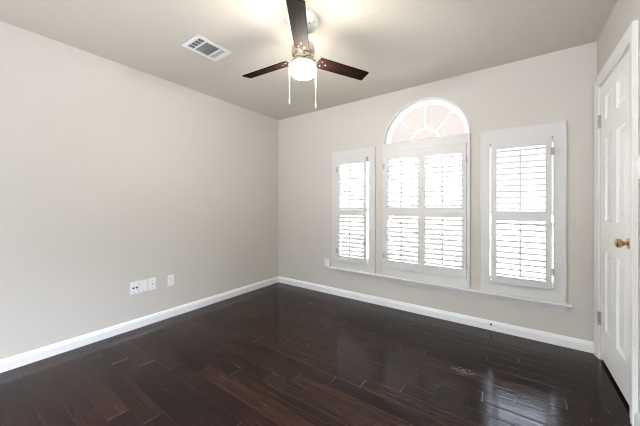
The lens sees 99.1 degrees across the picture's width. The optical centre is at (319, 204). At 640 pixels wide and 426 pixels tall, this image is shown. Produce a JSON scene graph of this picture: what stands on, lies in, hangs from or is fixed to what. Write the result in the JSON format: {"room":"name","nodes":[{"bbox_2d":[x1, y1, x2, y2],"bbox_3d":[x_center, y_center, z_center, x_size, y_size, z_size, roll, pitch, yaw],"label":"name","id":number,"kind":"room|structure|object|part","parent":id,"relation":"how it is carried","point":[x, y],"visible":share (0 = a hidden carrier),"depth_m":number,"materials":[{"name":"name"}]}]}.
{"room":"empty bedroom","nodes":[
{"label":"empty bedroom","id":0,"kind":"room"},
{"bbox_2d":[0,21,277,359],"bbox_3d":[-2.117,-0.059,2.118,0.100,2.478,5.290,0,0,35],"label":"wall","id":1,"kind":"structure","parent":0,"point":[113,175],"depth_m":2.41,"materials":[{"name":"beige paint"}]},
{"bbox_2d":[130,281,138,294],"bbox_3d":[-1.736,0.779,2.556,0.010,0.120,0.070,0,0,35],"label":"jack plate","id":2,"kind":"object","parent":1,"relation":"attached to","point":[134,286],"visible":1,"depth_m":2.55,"materials":[{"name":"white plastic"}]},
{"bbox_2d":[0,276,277,372],"bbox_3d":[-2.070,1.117,2.084,0.015,0.086,4.990,0,0,35],"label":"baseboard","id":3,"kind":"structure","parent":1,"relation":"attached to","point":[19,360],"depth_m":2.42,"materials":[{"name":"white paint"}]},
{"bbox_2d":[139,279,147,292],"bbox_3d":[-1.693,0.779,2.619,0.007,0.116,0.070,0,0,35],"label":"blank plate","id":4,"kind":"object","parent":1,"relation":"attached to","point":[143,284],"visible":1,"depth_m":2.62,"materials":[{"name":"white plastic"}]},
{"bbox_2d":[148,277,155,290],"bbox_3d":[-1.647,0.777,2.678,0.013,0.120,0.070,0,0,35],"label":"plate","id":5,"kind":"object","parent":1,"relation":"attached to","point":[151,281],"visible":1,"depth_m":2.67,"materials":[{"name":"white plastic"}]},
{"bbox_2d":[168,274,174,286],"bbox_3d":[-1.543,0.781,2.829,0.008,0.116,0.070,0,0,35],"label":"power outlet","id":6,"kind":"object","parent":1,"relation":"attached to","point":[171,278],"visible":1,"depth_m":2.83,"materials":[{"name":"white plastic"}]},
{"bbox_2d":[0,0,617,119],"bbox_3d":[-0.469,-1.338,0.961,4.227,0.120,5.260,0,0,35],"label":"ceiling","id":7,"kind":"structure","parent":0,"point":[401,44],"depth_m":2.07,"materials":[{"name":"paint"}]},
{"bbox_2d":[182,34,231,61],"bbox_3d":[-0.916,-1.271,2.229,0.239,0.014,0.297,0,0,35],"label":"ceiling vent","id":8,"kind":"object","parent":7,"relation":"in","point":[199,44],"visible":1,"depth_m":2.22,"materials":[{"name":"white metal"}]},
{"bbox_2d":[242,0,368,107],"bbox_3d":[-0.184,-0.972,1.951,0.888,0.613,0.976,0,0,35],"label":"ceiling fan","id":9,"kind":"object","parent":7,"relation":"hanging from","point":[302,21],"visible":1,"depth_m":1.82,"materials":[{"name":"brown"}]},
{"bbox_3d":[-0.399,-1.010,2.046,0.422,0.007,0.098,0,13,31],"label":"blade","id":10,"kind":"part","parent":9,"relation":"part of","materials":[{"name":"brown wood"}]},
{"bbox_3d":[-0.202,-0.855,1.878,0.020,0.256,0.006,0,0,0],"label":"pull chain","id":11,"kind":"part","parent":9,"relation":"part of","materials":[{"name":"silver metal"}]},
{"bbox_3d":[-0.119,-1.010,1.549,0.098,0.007,0.422,13,0,1],"label":"blade","id":12,"kind":"part","parent":9,"relation":"part of","materials":[{"name":"brown wood"}]},
{"bbox_3d":[-0.116,-0.925,1.878,0.176,0.084,0.176,0,0,35],"label":"light globe","id":13,"kind":"part","parent":9,"relation":"part of","materials":[{"name":"white glass"}]},
{"bbox_3d":[0.171,-1.010,2.040,0.422,0.007,0.098,0,-13,-29],"label":"blade","id":14,"kind":"part","parent":9,"relation":"part of","materials":[{"name":"brown wood"}]},
{"bbox_2d":[0,282,631,425],"bbox_3d":[-0.506,1.220,0.908,4.227,0.120,5.130,0,0,35],"label":"floor","id":15,"kind":"structure","parent":0,"point":[277,354],"depth_m":1.87,"materials":[{"name":"brown wood"}]},
{"bbox_2d":[278,41,596,341],"bbox_3d":[0.969,-0.059,3.062,4.127,2.478,0.130,0,0,35],"label":"wall","id":16,"kind":"structure","parent":0,"point":[556,86],"depth_m":2.62,"materials":[{"name":"beige paint"}]},
{"bbox_2d":[325,259,328,266],"bbox_3d":[0.087,0.764,3.605,0.070,0.105,0.008,0,0,35],"label":"power outlet","id":17,"kind":"object","parent":16,"relation":"attached to","point":[326,260],"visible":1,"depth_m":3.60,"materials":[{"name":"white plastic"}]},
{"bbox_2d":[340,158,367,261],"bbox_3d":[0.460,0.064,3.443,0.560,1.283,0.050,0,0,35],"label":"window","id":18,"kind":"structure","parent":16,"relation":"in","point":[367,158],"depth_m":3.56,"materials":[{"name":"white plastic"}]},
{"bbox_2d":[332,146,374,273],"bbox_3d":[0.388,0.057,3.347,0.596,1.490,0.078,0,0,35],"label":"plantation shutter","id":19,"kind":"object","parent":18,"relation":"attached to","point":[359,155],"visible":1,"depth_m":3.31,"materials":[{"name":"grey paint"}]},
{"bbox_3d":[0.362,-0.218,3.323,0.012,0.540,0.010,0,0,35],"label":"tilt rod","id":20,"kind":"part","parent":19,"relation":"part of","materials":[{"name":"grey paint"}]},
{"bbox_3d":[0.362,0.387,3.323,0.012,0.482,0.010,0,0,35],"label":"tilt rod","id":21,"kind":"part","parent":19,"relation":"part of","materials":[{"name":"grey paint"}]},
{"bbox_3d":[0.385,0.064,3.353,0.402,1.279,0.024,0,0,35],"label":"shutter panel","id":22,"kind":"part","parent":19,"relation":"part of","materials":[{"name":"grey paint"}]},
{"bbox_2d":[388,160,461,259],"bbox_3d":[1.137,0.035,2.960,0.890,1.370,0.050,0,0,35],"label":"window","id":23,"kind":"structure","parent":16,"relation":"in","point":[388,160],"depth_m":3.17,"materials":[{"name":"white plastic"}]},
{"bbox_2d":[382,133,469,287],"bbox_3d":[1.078,0.053,2.875,0.888,1.498,0.074,0,0,35],"label":"plantation shutter","id":24,"kind":"object","parent":23,"relation":"attached to","point":[420,149],"visible":1,"depth_m":2.85,"materials":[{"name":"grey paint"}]},
{"bbox_3d":[0.884,-0.235,2.974,0.012,0.511,0.010,0,0,35],"label":"tilt rod","id":25,"kind":"part","parent":24,"relation":"part of","materials":[{"name":"grey paint"}]},
{"bbox_3d":[0.884,0.377,2.974,0.012,0.473,0.010,0,0,35],"label":"tilt rod","id":26,"kind":"part","parent":24,"relation":"part of","materials":[{"name":"grey paint"}]},
{"bbox_3d":[0.907,0.054,3.003,0.418,1.318,0.024,0,0,35],"label":"shutter panel","id":27,"kind":"part","parent":24,"relation":"part of","materials":[{"name":"grey paint"}]},
{"bbox_3d":[1.224,-0.235,2.732,0.012,0.511,0.010,0,0,35],"label":"tilt rod","id":28,"kind":"part","parent":24,"relation":"part of","materials":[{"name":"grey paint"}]},
{"bbox_3d":[1.224,0.377,2.732,0.012,0.473,0.010,0,0,35],"label":"tilt rod","id":29,"kind":"part","parent":24,"relation":"part of","materials":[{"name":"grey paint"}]},
{"bbox_3d":[1.248,0.054,2.760,0.414,1.318,0.024,0,0,35],"label":"shutter panel","id":30,"kind":"part","parent":24,"relation":"part of","materials":[{"name":"grey paint"}]},
{"bbox_2d":[384,97,468,143],"bbox_3d":[1.121,-0.888,2.937,0.882,0.496,0.106,0,0,35],"label":"window frame","id":31,"kind":"structure","parent":16,"relation":"in","point":[400,114],"depth_m":2.95,"materials":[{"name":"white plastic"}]},
{"bbox_2d":[278,276,593,353],"bbox_3d":[0.756,1.117,3.124,3.408,0.086,0.015,0,0,35],"label":"baseboard","id":32,"kind":"structure","parent":16,"relation":"attached to","point":[551,338],"depth_m":2.68,"materials":[{"name":"white paint"}]},
{"bbox_2d":[329,266,571,311],"bbox_3d":[1.076,0.840,2.870,2.329,0.073,0.058,0,0,35],"label":"window sill","id":33,"kind":"structure","parent":16,"relation":"attached to","point":[557,306],"depth_m":2.64,"materials":[{"name":"white paint"}]},
{"bbox_2d":[490,138,552,286],"bbox_3d":[1.813,0.064,2.478,0.565,1.283,0.050,0,0,35],"label":"window","id":34,"kind":"structure","parent":16,"relation":"in","point":[552,138],"depth_m":2.45,"materials":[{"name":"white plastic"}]},
{"bbox_2d":[480,121,566,303],"bbox_3d":[1.746,0.057,2.378,0.607,1.490,0.078,0,0,35],"label":"plantation shutter","id":35,"kind":"object","parent":34,"relation":"attached to","point":[538,134],"visible":1,"depth_m":2.35,"materials":[{"name":"grey paint"}]},
{"bbox_3d":[1.725,-0.221,2.351,0.012,0.534,0.010,0,0,35],"label":"tilt rod","id":36,"kind":"part","parent":35,"relation":"part of","materials":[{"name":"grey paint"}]},
{"bbox_3d":[1.725,0.391,2.351,0.012,0.470,0.010,0,0,35],"label":"tilt rod","id":37,"kind":"part","parent":35,"relation":"part of","materials":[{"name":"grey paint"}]},
{"bbox_3d":[1.746,0.064,2.383,0.427,1.279,0.024,0,0,35],"label":"shutter panel","id":38,"kind":"part","parent":35,"relation":"part of","materials":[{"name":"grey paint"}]},
{"bbox_2d":[597,0,639,412],"bbox_3d":[0.725,-0.059,0.011,0.120,2.478,5.160,0,0,35],"label":"wall","id":39,"kind":"structure","parent":0,"point":[624,12],"depth_m":1.60,"materials":[{"name":"beige paint"}]},
{"bbox_2d":[594,20,637,425],"bbox_3d":[1.921,0.097,1.760,0.146,2.125,0.859,0,0,35],"label":"door","id":40,"kind":"structure","parent":39,"relation":"in","point":[616,99],"depth_m":1.72,"materials":[{"name":"white paint"}]},
{"bbox_3d":[2.001,-0.700,1.872,0.023,0.176,0.186,0,0,35],"label":"panel","id":41,"kind":"part","parent":40,"relation":"part of","materials":[{"name":"white paint"}]},
{"bbox_3d":[2.001,-0.182,1.872,0.023,0.601,0.186,0,0,35],"label":"panel","id":42,"kind":"part","parent":40,"relation":"part of","materials":[{"name":"white paint"}]},
{"bbox_3d":[2.001,0.620,1.872,0.023,0.586,0.186,0,0,35],"label":"panel","id":43,"kind":"part","parent":40,"relation":"part of","materials":[{"name":"white paint"}]},
{"bbox_3d":[1.715,0.218,1.555,0.048,0.053,0.053,0,0,35],"label":"knob","id":44,"kind":"part","parent":40,"relation":"part of","materials":[{"name":"gold metal"}]},
{"bbox_3d":[1.845,-0.700,1.652,0.023,0.176,0.186,0,0,35],"label":"panel","id":45,"kind":"part","parent":40,"relation":"part of","materials":[{"name":"white paint"}]},
{"bbox_3d":[1.845,-0.182,1.652,0.023,0.601,0.186,0,0,35],"label":"panel","id":46,"kind":"part","parent":40,"relation":"part of","materials":[{"name":"white paint"}]},
{"bbox_3d":[1.845,0.620,1.652,0.023,0.586,0.186,0,0,35],"label":"panel","id":47,"kind":"part","parent":40,"relation":"part of","materials":[{"name":"white paint"}]},
{"bbox_2d":[634,412,639,425],"bbox_3d":[0.454,1.117,-0.253,0.015,0.086,4.115,0,0,35],"label":"baseboard","id":48,"kind":"structure","parent":39,"relation":"attached to","point":[637,414],"depth_m":1.40,"materials":[{"name":"white paint"}]},
{"bbox_2d":[635,156,639,178],"bbox_3d":[1.624,-0.192,1.386,0.013,0.115,0.070,0,0,35],"label":"light switch","id":49,"kind":"object","parent":39,"relation":"attached to","point":[638,161],"visible":1,"depth_m":1.39,"materials":[{"name":"white plastic"}]},
{"label":"outside","id":50,"kind":"structure","parent":0,"visible":0},
{"bbox_2d":[341,239,552,263],"bbox_3d":[6.736,1.510,9.444,120.000,0.040,4.800,0,0,35],"label":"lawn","id":51,"kind":"structure","parent":50,"point":[498,242],"depth_m":9.35,"materials":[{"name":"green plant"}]},
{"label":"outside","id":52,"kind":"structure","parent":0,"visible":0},
{"bbox_2d":[341,214,552,280],"bbox_3d":[14.518,1.590,20.353,120.000,0.140,130.000,0,0,35],"label":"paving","id":53,"kind":"object","parent":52,"point":[504,226],"visible":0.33,"depth_m":8.55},
{"bbox_2d":[341,104,465,247],"bbox_3d":[4.108,-3.360,15.188,8.850,9.760,9.300,0,0,35],"label":"house","id":54,"kind":"structure","parent":53,"relation":"on","point":[435,114],"depth_m":10.18,"materials":[{"name":"beige"}]},
{"bbox_2d":[533,222,552,233],"bbox_3d":[15.150,1.230,12.716,8.180,0.580,0.380,0,0,35],"label":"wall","id":55,"kind":"structure","parent":53,"relation":"on","point":[535,227],"depth_m":14.79,"materials":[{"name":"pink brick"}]}
]}

